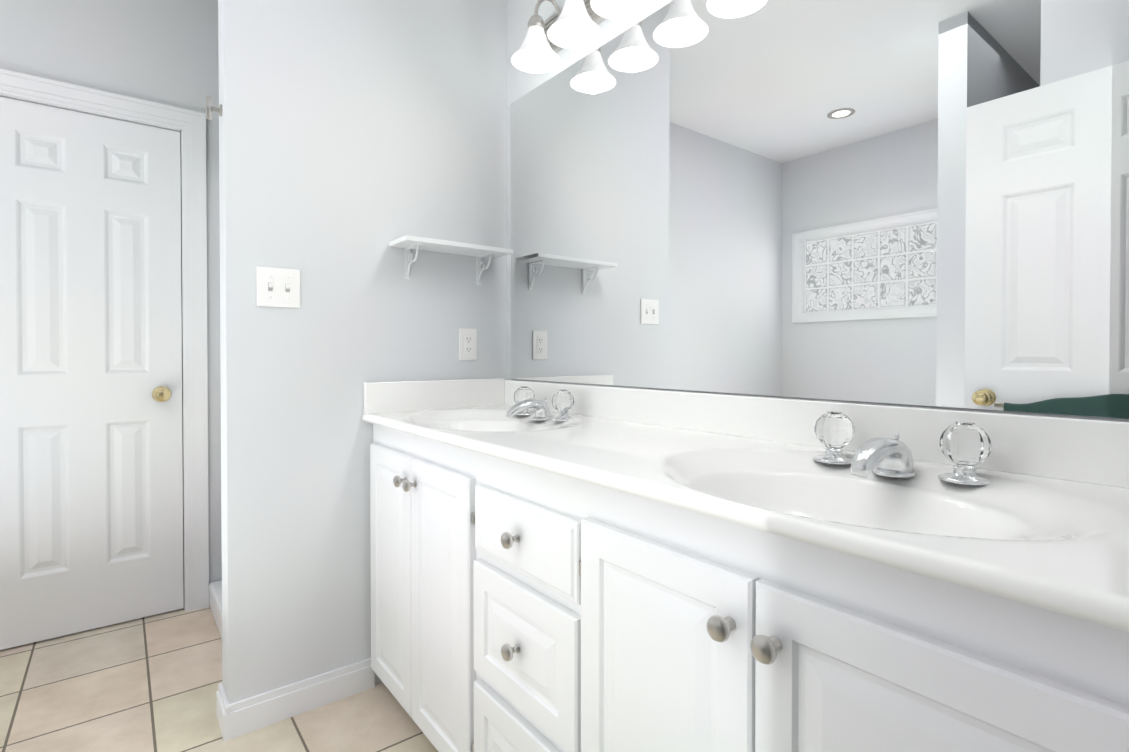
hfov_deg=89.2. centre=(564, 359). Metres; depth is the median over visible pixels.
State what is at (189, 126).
door frame
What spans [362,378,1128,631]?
countertop
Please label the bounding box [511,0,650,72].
sconce
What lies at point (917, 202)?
mirror
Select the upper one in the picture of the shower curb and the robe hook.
the robe hook
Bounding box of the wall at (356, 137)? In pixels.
[218,0,506,703]
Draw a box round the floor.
[0,606,437,751]
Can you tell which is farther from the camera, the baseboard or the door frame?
the door frame
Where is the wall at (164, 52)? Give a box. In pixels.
[0,0,221,582]
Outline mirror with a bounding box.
[511,0,1128,418]
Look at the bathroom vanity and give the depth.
0.89 m
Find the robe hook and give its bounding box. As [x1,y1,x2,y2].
[206,96,221,119]
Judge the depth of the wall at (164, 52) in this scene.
2.31 m
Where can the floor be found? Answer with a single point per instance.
(148, 683)
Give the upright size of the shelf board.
0.118 m
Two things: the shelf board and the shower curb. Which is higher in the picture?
the shelf board
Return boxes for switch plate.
[257,266,299,307]
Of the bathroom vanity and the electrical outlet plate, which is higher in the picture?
the electrical outlet plate
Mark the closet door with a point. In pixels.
(91, 494)
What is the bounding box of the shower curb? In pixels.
[209,580,221,638]
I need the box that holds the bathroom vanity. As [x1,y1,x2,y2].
[362,378,1128,751]
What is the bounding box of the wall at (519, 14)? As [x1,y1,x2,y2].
[507,0,672,248]
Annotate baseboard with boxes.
[216,658,374,740]
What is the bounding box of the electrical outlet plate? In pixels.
[459,328,476,359]
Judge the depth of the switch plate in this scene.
1.67 m
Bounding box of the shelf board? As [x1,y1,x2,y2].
[389,235,512,285]
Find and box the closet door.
[0,96,183,649]
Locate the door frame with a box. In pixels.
[0,69,208,610]
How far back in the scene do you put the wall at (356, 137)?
1.77 m

